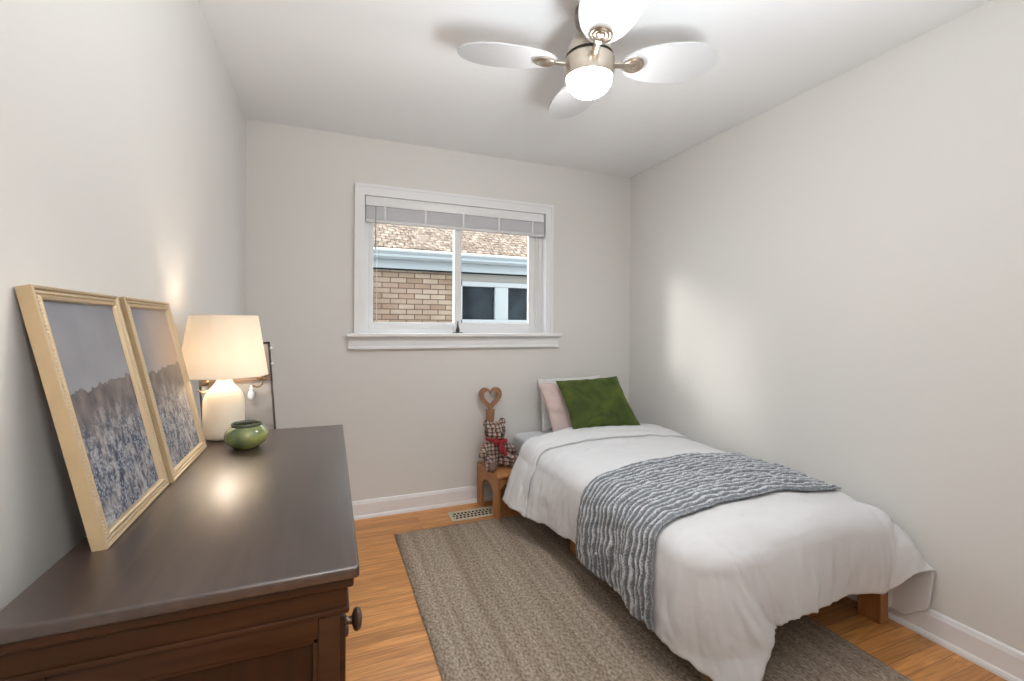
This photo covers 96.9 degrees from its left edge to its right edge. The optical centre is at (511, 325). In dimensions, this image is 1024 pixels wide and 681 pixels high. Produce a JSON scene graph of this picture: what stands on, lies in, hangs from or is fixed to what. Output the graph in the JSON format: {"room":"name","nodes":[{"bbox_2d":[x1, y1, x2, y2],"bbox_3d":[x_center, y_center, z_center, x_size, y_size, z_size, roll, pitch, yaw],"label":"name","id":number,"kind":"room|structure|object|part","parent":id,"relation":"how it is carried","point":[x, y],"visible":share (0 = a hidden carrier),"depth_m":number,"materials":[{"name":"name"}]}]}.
{"room":"bedroom","nodes":[
{"label":"bedroom","id":0,"kind":"room"},
{"bbox_2d":[0,0,245,610],"bbox_3d":[-0.762,0.015,0.492,0.120,2.420,4.578,0,0,-22],"label":"wall","id":1,"kind":"structure","parent":0,"point":[123,122],"depth_m":0.96,"materials":[{"name":"white paint"}]},
{"bbox_2d":[245,119,630,500],"bbox_3d":[-0.328,0.018,3.194,2.928,2.420,0.120,0,0,-22],"label":"wall","id":2,"kind":"structure","parent":0,"point":[412,419],"depth_m":2.97,"materials":[{"name":"white paint"}]},
{"bbox_2d":[352,483,506,519],"bbox_3d":[-0.309,1.171,3.128,2.688,0.113,0.022,0,0,-22],"label":"baseboard","id":3,"kind":"structure","parent":2,"relation":"attached to","point":[399,504],"depth_m":3.00,"materials":[{"name":"white paint"}]},
{"bbox_2d":[346,182,561,348],"bbox_3d":[-0.354,-0.369,3.149,1.496,1.046,0.182,0,0,-22],"label":"window","id":4,"kind":"structure","parent":2,"relation":"in","point":[538,329],"depth_m":3.13,"materials":[{"name":"white paint"}]},
{"bbox_3d":[-0.657,-0.383,3.099,0.619,0.827,0.028,0,0,-22],"label":"sash","id":5,"kind":"part","parent":4,"relation":"part of","materials":[{"name":"white plastic"}]},
{"bbox_3d":[-0.379,-0.380,3.194,1.268,0.885,0.070,0,0,-22],"label":"frame","id":6,"kind":"part","parent":4,"relation":"part of","materials":[{"name":"white plastic"}]},
{"bbox_3d":[-0.335,0.066,3.095,1.496,0.024,0.066,0,0,-22],"label":"sill","id":7,"kind":"part","parent":4,"relation":"part of","materials":[{"name":"white paint"}]},
{"bbox_2d":[365,195,543,319],"bbox_3d":[-0.354,-0.427,3.128,1.256,0.789,0.054,0,0,-22],"label":"window blind","id":8,"kind":"object","parent":4,"relation":"attached to","point":[382,210],"visible":1,"depth_m":3.08,"materials":[{"name":"white paint"}]},
{"bbox_3d":[-0.865,-0.398,2.908,0.004,0.725,0.003,0,0,-22],"label":"pull cord","id":9,"kind":"part","parent":8,"relation":"part of","materials":[{"name":"white plastic"}]},
{"bbox_3d":[-0.354,-0.664,3.131,1.250,0.012,0.042,0,0,-22],"label":"rail","id":10,"kind":"part","parent":8,"relation":"part of","materials":[{"name":"white plastic"}]},
{"bbox_3d":[-0.122,-0.379,3.278,0.606,0.827,0.028,0,0,-22],"label":"sash","id":11,"kind":"part","parent":4,"relation":"part of","materials":[{"name":"white plastic"}]},
{"bbox_2d":[197,0,991,177],"bbox_3d":[0.550,-1.236,1.012,2.928,0.100,4.818,0,0,-22],"label":"ceiling","id":12,"kind":"structure","parent":0,"point":[389,70],"depth_m":2.08,"materials":[{"name":"white paint"}]},
{"bbox_2d":[457,0,718,117],"bbox_3d":[0.291,-1.025,1.710,0.747,0.326,0.747,0,0,41],"label":"ceiling fan","id":13,"kind":"object","parent":12,"relation":"hanging from","point":[589,65],"visible":1,"depth_m":1.66,"materials":[{"name":"silver metal"}]},
{"bbox_3d":[-0.015,-1.003,1.690,0.375,0.048,0.206,0,0,-3],"label":"blade","id":14,"kind":"part","parent":13,"relation":"part of","materials":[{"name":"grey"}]},
{"bbox_3d":[0.174,-0.984,1.704,0.065,0.014,0.026,0,0,-4],"label":"blade arm","id":15,"kind":"part","parent":13,"relation":"part of","materials":[{"name":"silver metal"}]},
{"bbox_3d":[0.271,-1.001,2.017,0.206,0.048,0.375,0,0,-3],"label":"blade","id":16,"kind":"part","parent":13,"relation":"part of","materials":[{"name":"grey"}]},
{"bbox_3d":[0.298,-0.983,1.593,0.026,0.014,0.065,0,0,-4],"label":"blade arm","id":17,"kind":"part","parent":13,"relation":"part of","materials":[{"name":"silver metal"}]},
{"bbox_3d":[0.312,-1.000,1.404,0.206,0.048,0.375,0,0,-3],"label":"blade","id":18,"kind":"part","parent":13,"relation":"part of","materials":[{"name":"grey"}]},
{"bbox_3d":[0.409,-0.983,1.717,0.065,0.014,0.026,0,0,-4],"label":"blade arm","id":19,"kind":"part","parent":13,"relation":"part of","materials":[{"name":"silver metal"}]},
{"bbox_3d":[0.598,-0.999,1.731,0.375,0.048,0.206,0,0,-3],"label":"blade","id":20,"kind":"part","parent":13,"relation":"part of","materials":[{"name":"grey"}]},
{"bbox_2d":[346,500,1006,680],"bbox_3d":[0.534,1.273,1.012,2.928,0.080,4.818,0,0,-22],"label":"floor","id":21,"kind":"structure","parent":0,"point":[392,643],"depth_m":1.83,"materials":[{"name":"brown wood"}]},
{"bbox_2d":[0,425,361,680],"bbox_3d":[-0.644,0.801,1.139,0.467,0.850,1.086,0,0,-22],"label":"dresser","id":22,"kind":"object","parent":21,"relation":"on","point":[243,567],"visible":0.94,"depth_m":0.70,"materials":[{"name":"brown wood"}]},
{"bbox_2d":[14,284,168,551],"bbox_3d":[-0.794,0.157,0.889,0.119,0.444,0.331,0,0,-23],"label":"framed print","id":23,"kind":"object","parent":22,"relation":"on","point":[80,342],"visible":1,"depth_m":0.84,"materials":[{"name":"beige wood"}]},
{"bbox_2d":[118,297,206,482],"bbox_3d":[-0.923,0.156,1.213,0.119,0.444,0.331,0,0,-23],"label":"framed print","id":24,"kind":"object","parent":22,"relation":"on","point":[151,329],"visible":1,"depth_m":1.19,"materials":[{"name":"beige wood"}]},
{"bbox_3d":[-0.468,0.807,0.658,0.405,0.700,0.014,0,0,-22],"label":"panel","id":25,"kind":"part","parent":22,"relation":"part of","materials":[{"name":"brown wood"}]},
{"bbox_2d":[182,315,268,440],"bbox_3d":[-0.955,0.170,1.506,0.260,0.407,0.260,0,0,-22],"label":"table lamp","id":26,"kind":"object","parent":22,"relation":"on","point":[222,349],"visible":0.88,"depth_m":1.44,"materials":[{"name":"beige fabric"}]},
{"bbox_3d":[-0.954,-0.032,1.506,0.197,0.003,0.197,0,0,-22],"label":"shade trim","id":27,"kind":"part","parent":26,"relation":"part of","materials":[{"name":"beige fabric"}]},
{"bbox_3d":[-0.954,0.067,1.506,0.258,0.200,0.258,0,0,-22],"label":"lamp shade","id":28,"kind":"part","parent":26,"relation":"part of","materials":[{"name":"fabric"}]},
{"bbox_3d":[-0.955,0.165,1.506,0.260,0.003,0.260,0,0,-22],"label":"shade trim","id":29,"kind":"part","parent":26,"relation":"part of","materials":[{"name":"beige fabric"}]},
{"bbox_2d":[223,420,268,449],"bbox_3d":[-0.818,0.337,1.397,0.121,0.076,0.121,0,0,-22],"label":"bowl","id":30,"kind":"object","parent":22,"relation":"on","point":[243,434],"visible":1,"depth_m":1.36,"materials":[{"name":"green ceramic"}]},
{"bbox_3d":[-0.469,0.591,1.208,0.022,0.217,0.982,0,0,-22],"label":"drawer","id":31,"kind":"part","parent":22,"relation":"part of","materials":[{"name":"brown wood"}]},
{"bbox_3d":[-0.320,0.592,0.912,0.036,0.043,0.043,0,0,-22],"label":"knob","id":32,"kind":"part","parent":22,"relation":"part of","materials":[{"name":"brown metal"}]},
{"bbox_2d":[198,342,275,429],"bbox_3d":[-0.986,0.651,1.671,0.316,1.178,0.065,0,0,-22],"label":"leaning mirror","id":33,"kind":"object","parent":21,"relation":"on","point":[262,407],"visible":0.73,"depth_m":1.70,"materials":[{"name":"black metal"}]},
{"bbox_3d":[-1.016,0.197,1.670,0.227,0.030,0.018,-4,2,-22],"label":"rail","id":34,"kind":"part","parent":33,"relation":"part of","materials":[{"name":"brown"}]},
{"bbox_2d":[247,385,254,399],"bbox_3d":[-0.960,0.249,1.669,0.024,0.056,0.016,0,0,-22],"label":"tassel","id":35,"kind":"object","parent":33,"relation":"hanging from","point":[251,394],"visible":1,"depth_m":1.66,"materials":[{"name":"grey fabric"}]},
{"bbox_2d":[447,506,492,521],"bbox_3d":[-0.253,1.226,2.951,0.310,0.006,0.140,0,0,-22],"label":"floor vent","id":36,"kind":"object","parent":21,"relation":"in","point":[484,511],"visible":0.83,"depth_m":2.94,"materials":[{"name":"white metal"}]},
{"bbox_2d":[477,387,520,519],"bbox_3d":[-0.077,0.830,3.031,0.202,0.799,0.331,0,0,-28],"label":"chair","id":37,"kind":"object","parent":21,"relation":"on","point":[498,480],"visible":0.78,"depth_m":3.06,"materials":[{"name":"brown wood"}]},
{"bbox_3d":[-0.152,0.730,3.144,0.170,0.599,0.020,0,0,-28],"label":"handle","id":38,"kind":"part","parent":37,"relation":"part of","materials":[{"name":"brown wood"}]},
{"bbox_3d":[-0.078,0.956,3.031,0.202,0.022,0.331,0,0,-28],"label":"seat","id":39,"kind":"part","parent":37,"relation":"part of","materials":[{"name":"brown wood"}]},
{"bbox_2d":[479,418,518,472],"bbox_3d":[-0.097,0.786,3.010,0.289,0.321,0.216,0,0,-34],"label":"teddy bear","id":40,"kind":"object","parent":37,"relation":"on","point":[493,451],"visible":0.98,"depth_m":2.98},
{"bbox_2d":[394,514,911,680],"bbox_3d":[0.425,1.229,1.933,1.540,0.012,2.172,0,0,-22],"label":"area rug","id":41,"kind":"object","parent":21,"relation":"on","point":[508,598],"visible":0.6,"depth_m":1.86,"materials":[{"name":"fabric"}]},
{"bbox_2d":[570,540,887,680],"bbox_3d":[0.779,1.100,2.564,0.980,0.270,1.830,0,0,-22],"label":"bed","id":42,"kind":"object","parent":21,"relation":"on","point":[874,607],"visible":0.02,"depth_m":1.90,"materials":[{"name":"brown wood"}]},
{"bbox_2d":[513,430,552,453],"bbox_3d":[0.779,0.866,2.568,0.960,0.198,1.810,0,0,-22],"label":"mattress","id":43,"kind":"object","parent":42,"relation":"on","point":[519,439],"visible":0.1,"depth_m":3.15,"materials":[{"name":"white fabric"}]},
{"bbox_2d":[538,383,572,431],"bbox_3d":[0.498,0.568,3.191,0.625,0.360,0.212,0,0,-22],"label":"bed pillow","id":44,"kind":"object","parent":43,"relation":"on","point":[555,403],"visible":0.28,"depth_m":3.08,"materials":[{"name":"pink fabric"}]},
{"bbox_2d":[537,375,601,431],"bbox_3d":[0.458,0.565,3.344,0.565,0.375,0.123,0,0,-22],"label":"bed pillow","id":45,"kind":"object","parent":43,"relation":"on","point":[546,423],"visible":0.1,"depth_m":3.26,"materials":[{"name":"white fabric"}]},
{"bbox_2d":[502,423,935,680],"bbox_3d":[0.788,0.938,2.300,1.244,0.578,1.639,0,0,-22],"label":"duvet","id":46,"kind":"object","parent":43,"relation":"on","point":[727,574],"visible":0.68,"depth_m":1.66,"materials":[{"name":"white fabric"}]},
{"bbox_2d":[556,376,639,428],"bbox_3d":[0.574,0.515,3.048,0.495,0.307,0.284,0,0,-17],"label":"cushion","id":47,"kind":"object","parent":46,"relation":"on","point":[597,402],"visible":0.98,"depth_m":2.99,"materials":[{"name":"fabric"}]},
{"bbox_2d":[575,452,841,631],"bbox_3d":[0.862,0.878,2.045,1.050,0.444,0.542,0,0,-22],"label":"throw blanket","id":48,"kind":"object","parent":46,"relation":"on","point":[622,512],"visible":1,"depth_m":1.91,"materials":[{"name":"grey fabric"}]},
{"bbox_3d":[0.356,1.097,2.448,0.055,0.270,0.100,0,0,-22],"label":"leg","id":49,"kind":"part","parent":42,"relation":"part of","materials":[{"name":"brown wood"}]},
{"bbox_3d":[0.694,1.099,1.598,0.055,0.270,0.100,0,0,-22],"label":"leg","id":50,"kind":"part","parent":42,"relation":"part of","materials":[{"name":"brown wood"}]},
{"bbox_3d":[1.530,1.105,1.931,0.055,0.270,0.100,0,0,-22],"label":"leg","id":51,"kind":"part","parent":42,"relation":"part of","materials":[{"name":"brown wood"}]},
{"bbox_2d":[629,0,1023,652],"bbox_3d":[1.846,0.032,1.532,0.120,2.420,4.578,0,0,-22],"label":"wall","id":52,"kind":"structure","parent":0,"point":[827,285],"depth_m":1.99,"materials":[{"name":"white paint"}]},
{"bbox_2d":[848,594,1023,680],"bbox_3d":[1.504,1.183,2.179,0.022,0.113,3.128,0,0,-22],"label":"baseboard","id":53,"kind":"structure","parent":52,"relation":"attached to","point":[1006,662],"depth_m":1.69,"materials":[{"name":"white paint"}]},
{"label":"outside","id":54,"kind":"structure","parent":0,"visible":0},
{"bbox_3d":[-2.354,2.165,7.221,17.000,0.100,8.852,0,0,-22],"label":"ground","id":55,"kind":"structure","parent":54,"visible":0},
{"bbox_2d":[373,223,526,322],"bbox_3d":[0.092,-0.421,7.741,7.700,5.104,3.725,0,0,-22],"label":"neighbouring house","id":56,"kind":"structure","parent":55,"relation":"on","point":[410,286],"depth_m":5.60,"materials":[{"name":"beige brick"}]},
{"bbox_3d":[-0.439,-0.280,5.783,0.445,0.435,0.010,0,0,-22],"label":"pane","id":57,"kind":"part","parent":56,"relation":"part of","materials":[{"name":"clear glass"}]},
{"bbox_3d":[0.427,-0.275,6.128,1.090,0.435,0.010,0,0,-22],"label":"pane","id":58,"kind":"part","parent":56,"relation":"part of","materials":[{"name":"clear glass"}]}
]}

